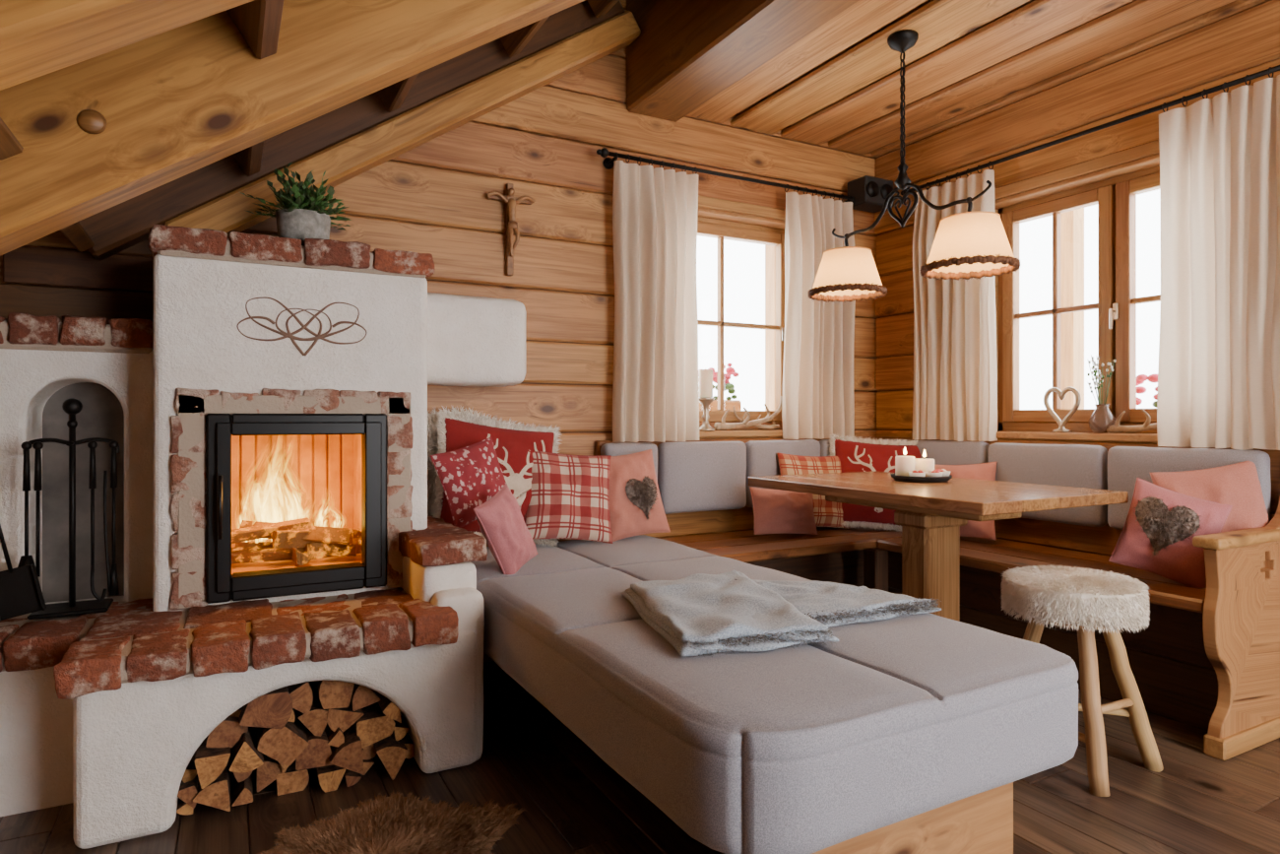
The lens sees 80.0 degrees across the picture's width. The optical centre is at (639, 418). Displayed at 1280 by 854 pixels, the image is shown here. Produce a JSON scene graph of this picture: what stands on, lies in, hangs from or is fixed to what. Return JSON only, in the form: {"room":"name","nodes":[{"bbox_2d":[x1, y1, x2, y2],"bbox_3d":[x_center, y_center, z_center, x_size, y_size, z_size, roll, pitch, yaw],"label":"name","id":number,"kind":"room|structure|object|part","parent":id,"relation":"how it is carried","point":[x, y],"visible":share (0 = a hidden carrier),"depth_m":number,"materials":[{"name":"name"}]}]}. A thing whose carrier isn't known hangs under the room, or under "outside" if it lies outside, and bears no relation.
{"room":"traditional dwelling","nodes":[
{"label":"traditional dwelling","id":0,"kind":"room"},
{"bbox_2d":[0,0,254,90],"bbox_3d":[-0.479,-0.862,1.151,2.851,2.009,0.140,0,0,-29],"label":"ceiling","id":1,"kind":"structure","parent":0,"point":[38,37],"depth_m":1.00,"materials":[{"name":"brown wood"}]},
{"bbox_2d":[0,0,584,255],"bbox_3d":[-0.825,-0.862,1.788,2.851,2.009,0.150,0,0,-29],"label":"rafter","id":2,"kind":"object","parent":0,"point":[99,133],"depth_m":1.65,"materials":[{"name":"brown wood"}]},
{"bbox_2d":[0,0,618,252],"bbox_3d":[-0.184,-0.998,0.810,2.293,1.587,4.060,0,0,-29],"label":"rafters","id":3,"kind":"structure","parent":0,"point":[258,22],"depth_m":2.06,"materials":[{"name":"brown wood"}]},
{"bbox_2d":[78,0,640,259],"bbox_3d":[-0.902,-1.185,2.822,1.999,1.356,0.140,0,0,-29],"label":"rafter","id":4,"kind":"object","parent":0,"point":[346,142],"depth_m":2.73,"materials":[{"name":"brown wood"}]},
{"bbox_2d":[0,0,878,663],"bbox_3d":[-0.628,-0.489,3.201,4.550,3.138,0.155,0,0,-29],"label":"wall","id":5,"kind":"structure","parent":0,"point":[544,142],"depth_m":3.27,"materials":[{"name":"brown wood"}]},
{"bbox_2d":[0,215,277,320],"bbox_3d":[-1.653,-0.599,2.535,1.086,0.598,0.023,0,0,-29],"label":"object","id":6,"kind":"structure","parent":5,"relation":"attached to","point":[129,271],"depth_m":2.45,"materials":[{"name":"brown wood"}]},
{"bbox_2d":[486,183,534,275],"bbox_3d":[-0.527,-0.780,3.130,0.207,0.380,0.067,0,0,-29],"label":"crucifix","id":7,"kind":"object","parent":5,"relation":"attached to","point":[509,199],"visible":1,"depth_m":3.12,"materials":[{"name":"brown wood"}]},
{"bbox_2d":[596,147,854,202],"bbox_3d":[0.483,-1.133,3.659,1.556,0.055,0.110,0,0,-29],"label":"curtain rod","id":8,"kind":"object","parent":5,"relation":"attached to","point":[608,161],"visible":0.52,"depth_m":3.51,"materials":[{"name":"black metal"}]},
{"bbox_2d":[612,152,699,442],"bbox_3d":[0.084,-0.524,3.394,0.431,1.255,0.099,0,0,-29],"label":"curtain","id":9,"kind":"object","parent":8,"relation":"hanging from","point":[656,393],"visible":1,"depth_m":3.37,"materials":[{"name":"fabric"}]},
{"bbox_2d":[782,184,855,439],"bbox_3d":[0.913,-0.525,3.847,0.447,1.255,0.104,0,0,-27],"label":"curtain","id":10,"kind":"object","parent":8,"relation":"hanging from","point":[818,395],"visible":0.86,"depth_m":3.80,"materials":[{"name":"fabric"}]},
{"bbox_2d":[699,429,782,438],"bbox_3d":[0.436,0.074,3.724,1.080,0.032,0.150,0,0,-29],"label":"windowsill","id":11,"kind":"structure","parent":5,"relation":"attached to","point":[774,432],"depth_m":3.67,"materials":[{"name":"brown wood"}]},
{"bbox_2d":[699,367,714,430],"bbox_3d":[0.312,-0.092,3.617,0.090,0.298,0.090,0,0,-29],"label":"candle holder","id":12,"kind":"object","parent":11,"relation":"on","point":[706,398],"visible":0.93,"depth_m":3.59,"materials":[{"name":"white wax"}]},
{"bbox_2d":[713,395,782,430],"bbox_3d":[0.542,-0.029,3.739,0.410,0.170,0.046,0,0,-29],"label":"antler mount","id":13,"kind":"object","parent":11,"relation":"on","point":[723,425],"visible":1,"depth_m":3.71,"materials":[{"name":"beige"}]},
{"bbox_2d":[733,405,779,429],"bbox_3d":[0.583,-0.003,3.825,0.287,0.119,0.032,0,0,-29],"label":"antler mount","id":14,"kind":"object","parent":11,"relation":"on","point":[765,426],"visible":0.69,"depth_m":3.83,"materials":[{"name":"beige"}]},
{"bbox_2d":[697,206,785,430],"bbox_3d":[0.415,-0.470,3.762,0.920,1.060,0.155,0,0,-29],"label":"window","id":15,"kind":"structure","parent":5,"relation":"in","point":[720,224],"depth_m":3.82,"materials":[{"name":"brown wood"}]},
{"bbox_2d":[698,194,785,220],"bbox_3d":[0.457,-1.025,3.696,1.230,0.050,0.020,0,0,-29],"label":"trim","id":16,"kind":"structure","parent":5,"relation":"attached to","point":[704,202],"depth_m":3.70,"materials":[{"name":"brown wood"}]},
{"bbox_2d":[847,175,893,212],"bbox_3d":[1.195,-1.170,4.003,0.200,0.140,0.195,0,0,-29],"label":"wall speaker","id":17,"kind":"object","parent":5,"relation":"attached to","point":[869,193],"visible":0.87,"depth_m":3.93,"materials":[{"name":"black plastic"}]},
{"bbox_2d":[0,661,1279,853],"bbox_3d":[0.543,1.040,1.114,4.618,0.080,4.840,0,0,-29],"label":"floor","id":18,"kind":"structure","parent":0,"point":[574,800],"depth_m":2.00,"materials":[{"name":"brown wood"}]},
{"bbox_2d":[0,223,526,848],"bbox_3d":[-1.180,0.227,2.275,1.996,1.551,0.957,0,0,-29],"label":"fireplace","id":19,"kind":"object","parent":18,"relation":"on","point":[274,528],"visible":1,"depth_m":2.22,"materials":[{"name":"paint"}]},
{"bbox_2d":[0,397,119,620],"bbox_3d":[-1.655,0.245,2.154,0.308,0.607,0.155,0,0,-29],"label":"fireplace tool set","id":20,"kind":"object","parent":19,"relation":"on","point":[21,593],"depth_m":2.16,"materials":[{"name":"black metal"}]},
{"bbox_2d":[237,161,351,242],"bbox_3d":[-1.072,-0.662,2.386,0.333,0.233,0.337,0,0,-29],"label":"potted plant","id":21,"kind":"object","parent":19,"relation":"on","point":[300,216],"visible":1,"depth_m":2.33,"materials":[{"name":"green plant"}]},
{"bbox_2d":[205,413,386,603],"bbox_3d":[-1.019,0.257,2.296,0.498,0.543,0.111,0,0,-29],"label":"stove","id":22,"kind":"object","parent":19,"relation":"in","point":[223,586],"depth_m":2.27,"materials":[{"name":"black metal"}]},
{"bbox_2d":[427,405,527,514],"bbox_3d":[-0.652,0.211,3.009,0.600,0.530,0.084,0,0,-29],"label":"fringe","id":23,"kind":"object","parent":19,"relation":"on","point":[432,418],"visible":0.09,"depth_m":2.93,"materials":[{"name":"fabric"}]},
{"bbox_2d":[176,680,414,815],"bbox_3d":[-0.962,0.853,2.163,0.598,0.321,0.380,0,0,-29],"label":"firewood pile","id":24,"kind":"object","parent":18,"relation":"on","point":[335,728],"visible":0.73,"depth_m":2.04,"materials":[{"name":"brown wood"}]},
{"bbox_2d":[256,790,527,853],"bbox_3d":[-0.597,0.984,1.718,0.586,0.038,0.620,0,0,6],"label":"rug","id":25,"kind":"object","parent":18,"relation":"on","point":[396,823],"visible":1,"depth_m":1.83,"materials":[{"name":"brown fur"}]},
{"bbox_2d":[470,534,1077,853],"bbox_3d":[0.088,0.746,2.262,0.951,0.509,1.975,0,0,-29],"label":"daybed","id":26,"kind":"object","parent":18,"relation":"on","point":[908,734],"visible":0.78,"depth_m":1.48,"materials":[{"name":"grey fabric"}]},
{"bbox_2d":[429,437,506,527],"bbox_3d":[-0.588,0.225,2.708,0.312,0.318,0.141,0,0,-41],"label":"cushion","id":27,"kind":"object","parent":26,"relation":"on","point":[470,476],"visible":0.76,"depth_m":2.65,"materials":[{"name":"red fabric"}]},
{"bbox_2d":[431,409,562,546],"bbox_3d":[-0.545,0.237,2.935,0.575,0.552,0.181,0,0,-29],"label":"cushion","id":28,"kind":"object","parent":26,"relation":"on","point":[514,446],"visible":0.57,"depth_m":2.92,"materials":[{"name":"red fabric"}]},
{"bbox_2d":[473,483,537,574],"bbox_3d":[-0.439,0.375,2.516,0.257,0.316,0.138,0,0,-29],"label":"cushion","id":29,"kind":"object","parent":26,"relation":"on","point":[500,519],"visible":0.98,"depth_m":2.46,"materials":[{"name":"fabric"}]},
{"bbox_2d":[524,450,612,543],"bbox_3d":[-0.281,0.305,3.011,0.406,0.381,0.173,0,0,-29],"label":"plaid cushion","id":30,"kind":"object","parent":26,"relation":"on","point":[570,498],"visible":0.89,"depth_m":2.96,"materials":[{"name":"red fabric"}]},
{"bbox_2d":[609,448,670,541],"bbox_3d":[-0.036,0.315,3.157,0.307,0.373,0.190,0,0,-29],"label":"cushion","id":31,"kind":"object","parent":26,"relation":"on","point":[636,507],"visible":0.94,"depth_m":3.11,"materials":[{"name":"pink fabric"}]},
{"bbox_2d":[620,569,941,657],"bbox_3d":[0.302,0.469,1.979,0.780,0.061,0.678,0,0,-29],"label":"folded blanket","id":32,"kind":"object","parent":26,"relation":"on","point":[697,613],"visible":1,"depth_m":1.85,"materials":[{"name":"fabric"}]},
{"bbox_2d":[594,436,1279,760],"bbox_3d":[0.988,0.547,2.907,1.674,0.905,1.897,0,0,-29],"label":"bench","id":33,"kind":"object","parent":18,"relation":"on","point":[1207,658],"visible":0.58,"depth_m":2.96,"materials":[{"name":"brown wood"}]},
{"bbox_2d":[749,487,817,534],"bbox_3d":[0.663,0.425,3.495,0.377,0.233,0.130,0,0,-29],"label":"lumbar cushion","id":34,"kind":"object","parent":33,"relation":"on","point":[775,511],"visible":0.91,"depth_m":3.44,"materials":[{"name":"fabric"}]},
{"bbox_2d":[776,451,850,528],"bbox_3d":[0.844,0.350,3.684,0.402,0.375,0.133,0,0,-22],"label":"plaid cushion","id":35,"kind":"object","parent":33,"relation":"on","point":[826,513],"visible":0.47,"depth_m":3.66,"materials":[{"name":"red fabric"}]},
{"bbox_2d":[827,433,923,531],"bbox_3d":[1.166,0.313,3.727,0.540,0.501,0.182,0,0,11],"label":"cushion","id":36,"kind":"object","parent":33,"relation":"on","point":[862,454],"visible":0.47,"depth_m":3.71,"materials":[{"name":"red fabric"}]},
{"bbox_3d":[1.066,0.560,2.962,1.420,0.040,1.810,0,0,-29],"label":"seat","id":37,"kind":"part","parent":33,"relation":"part of","materials":[{"name":"brown wood"}]},
{"bbox_2d":[934,461,996,540],"bbox_3d":[1.425,0.365,3.414,0.348,0.355,0.151,0,0,44],"label":"cushion","id":38,"kind":"object","parent":33,"relation":"on","point":[984,471],"visible":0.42,"depth_m":3.34,"materials":[{"name":"pink fabric"}]},
{"bbox_2d":[1108,477,1232,587],"bbox_3d":[1.747,0.380,2.514,0.357,0.360,0.160,0,0,20],"label":"cushion","id":39,"kind":"object","parent":33,"relation":"on","point":[1161,524],"visible":0.99,"depth_m":2.48,"materials":[{"name":"fabric"}]},
{"bbox_2d":[1150,460,1269,532],"bbox_3d":[1.910,0.345,2.526,0.368,0.424,0.143,0,0,23],"label":"cushion","id":40,"kind":"object","parent":33,"relation":"on","point":[1238,484],"visible":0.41,"depth_m":2.50,"materials":[{"name":"fabric"}]},
{"bbox_3d":[1.901,0.674,2.367,0.560,0.652,0.078,0,0,-29],"label":"armrest","id":41,"kind":"part","parent":33,"relation":"part of","materials":[{"name":"brown wood"}]},
{"bbox_3d":[1.909,0.550,2.372,0.540,0.900,0.037,0,0,-29],"label":"panel","id":42,"kind":"part","parent":33,"relation":"part of","materials":[{"name":"brown wood"}]},
{"bbox_2d":[748,470,1128,621],"bbox_3d":[1.068,0.625,2.947,0.750,0.750,1.160,0,0,-29],"label":"dining table","id":43,"kind":"object","parent":18,"relation":"on","point":[930,515],"visible":0.74,"depth_m":2.79,"materials":[{"name":"brown wood"}]},
{"bbox_2d":[890,447,952,482],"bbox_3d":[1.135,0.181,3.086,0.236,0.135,0.236,0,0,-29],"label":"tray","id":44,"kind":"object","parent":43,"relation":"on","point":[907,468],"visible":1,"depth_m":3.06,"materials":[{"name":"black wood"}]},
{"bbox_2d":[1000,564,1163,796],"bbox_3d":[1.226,0.722,2.198,0.377,0.570,0.410,0,0,-44],"label":"stool","id":45,"kind":"object","parent":18,"relation":"on","point":[1087,600],"visible":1,"depth_m":2.08,"materials":[{"name":"brown wood"}]},
{"bbox_2d":[698,362,741,410],"bbox_3d":[0.390,-0.127,4.139,0.320,0.354,0.195,0,0,-29],"label":"potted flowers","id":46,"kind":"object","parent":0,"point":[729,404],"visible":0.41,"depth_m":4.12,"materials":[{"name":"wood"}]},
{"bbox_2d":[626,0,859,122],"bbox_3d":[1.183,-1.748,1.405,0.270,0.745,4.740,0,0,-29],"label":"beam","id":47,"kind":"structure","parent":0,"point":[685,53],"depth_m":2.97,"materials":[{"name":"brown wood"}]},
{"bbox_2d":[686,0,1268,157],"bbox_3d":[1.864,-1.470,1.860,1.450,0.100,4.890,0,0,-29],"label":"ceiling","id":48,"kind":"structure","parent":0,"point":[969,59],"depth_m":3.04,"materials":[{"name":"brown wood"}]},
{"bbox_2d":[807,29,1021,303],"bbox_3d":[0.978,-0.953,2.841,0.319,0.934,0.899,0,0,-29],"label":"pendant lamp","id":49,"kind":"object","parent":48,"relation":"hanging from","point":[969,244],"visible":1,"depth_m":2.79,"materials":[{"name":"white fabric"}]},
{"bbox_2d":[874,0,1279,556],"bbox_3d":[2.444,-0.269,2.146,0.156,2.698,4.640,0,0,-29],"label":"wall","id":50,"kind":"structure","parent":0,"point":[1238,45],"depth_m":3.25,"materials":[{"name":"brown wood"}]},
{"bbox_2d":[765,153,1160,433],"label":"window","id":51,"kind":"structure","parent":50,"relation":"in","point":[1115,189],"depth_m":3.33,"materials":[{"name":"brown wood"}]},
{"bbox_3d":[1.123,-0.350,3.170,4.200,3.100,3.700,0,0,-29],"label":"balcony railing","id":52,"kind":"part","parent":51,"relation":"part of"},
{"bbox_2d":[1136,373,1157,407],"bbox_3d":[2.195,-0.010,3.293,0.196,0.361,0.368,0,0,-29],"label":"flowers","id":53,"kind":"object","parent":51,"relation":"on","point":[1140,378],"visible":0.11,"depth_m":3.27,"materials":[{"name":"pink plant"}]},
{"bbox_2d":[994,139,1159,199],"bbox_3d":[1.857,-1.025,3.056,0.020,0.050,1.400,0,0,-29],"label":"trim","id":54,"kind":"structure","parent":50,"relation":"attached to","point":[1152,148],"depth_m":3.13,"materials":[{"name":"brown wood"}]},
{"bbox_2d":[996,431,1157,443],"bbox_3d":[1.895,0.074,3.060,0.150,0.032,1.270,0,0,-29],"label":"windowsill","id":55,"kind":"structure","parent":50,"relation":"attached to","point":[1044,435],"depth_m":3.11,"materials":[{"name":"brown wood"}]},
{"bbox_2d":[1043,385,1081,432],"bbox_3d":[1.780,-0.039,3.219,0.070,0.191,0.161,0,0,-29],"label":"heart ornament","id":56,"kind":"object","parent":55,"relation":"on","point":[1061,423],"visible":1,"depth_m":3.21,"materials":[{"name":"grey metal"}]},
{"bbox_2d":[1087,354,1115,433],"bbox_3d":[1.851,-0.100,3.058,0.100,0.314,0.130,0,0,31],"label":"flower vase","id":57,"kind":"object","parent":55,"relation":"on","point":[1102,417],"visible":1,"depth_m":3.05,"materials":[{"name":"brown ceramic"}]},
{"bbox_2d":[1106,408,1156,432],"bbox_3d":[1.950,-0.016,2.889,0.039,0.145,0.349,0,0,-29],"label":"antler mount","id":58,"kind":"object","parent":55,"relation":"on","point":[1146,425],"visible":0.58,"depth_m":2.96,"materials":[{"name":"beige"}]},
{"bbox_2d":[900,64,1279,195],"bbox_3d":[1.784,-1.133,3.096,0.110,0.055,1.796,0,0,-29],"label":"curtain rod","id":59,"kind":"object","parent":50,"relation":"attached to","point":[1276,68],"visible":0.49,"depth_m":2.95,"materials":[{"name":"black metal"}]},
{"bbox_2d":[912,161,997,441],"bbox_3d":[1.470,-0.524,3.604,0.120,1.255,0.430,0,0,-29],"label":"curtain","id":60,"kind":"object","parent":59,"relation":"hanging from","point":[955,389],"visible":0.77,"depth_m":3.57,"materials":[{"name":"fabric"}]},
{"bbox_2d":[1156,66,1279,449],"bbox_3d":[2.023,-0.524,2.597,0.101,1.256,0.478,0,0,-29],"label":"curtain","id":61,"kind":"object","parent":59,"relation":"hanging from","point":[1219,365],"visible":1,"depth_m":2.60,"materials":[{"name":"fabric"}]}
]}

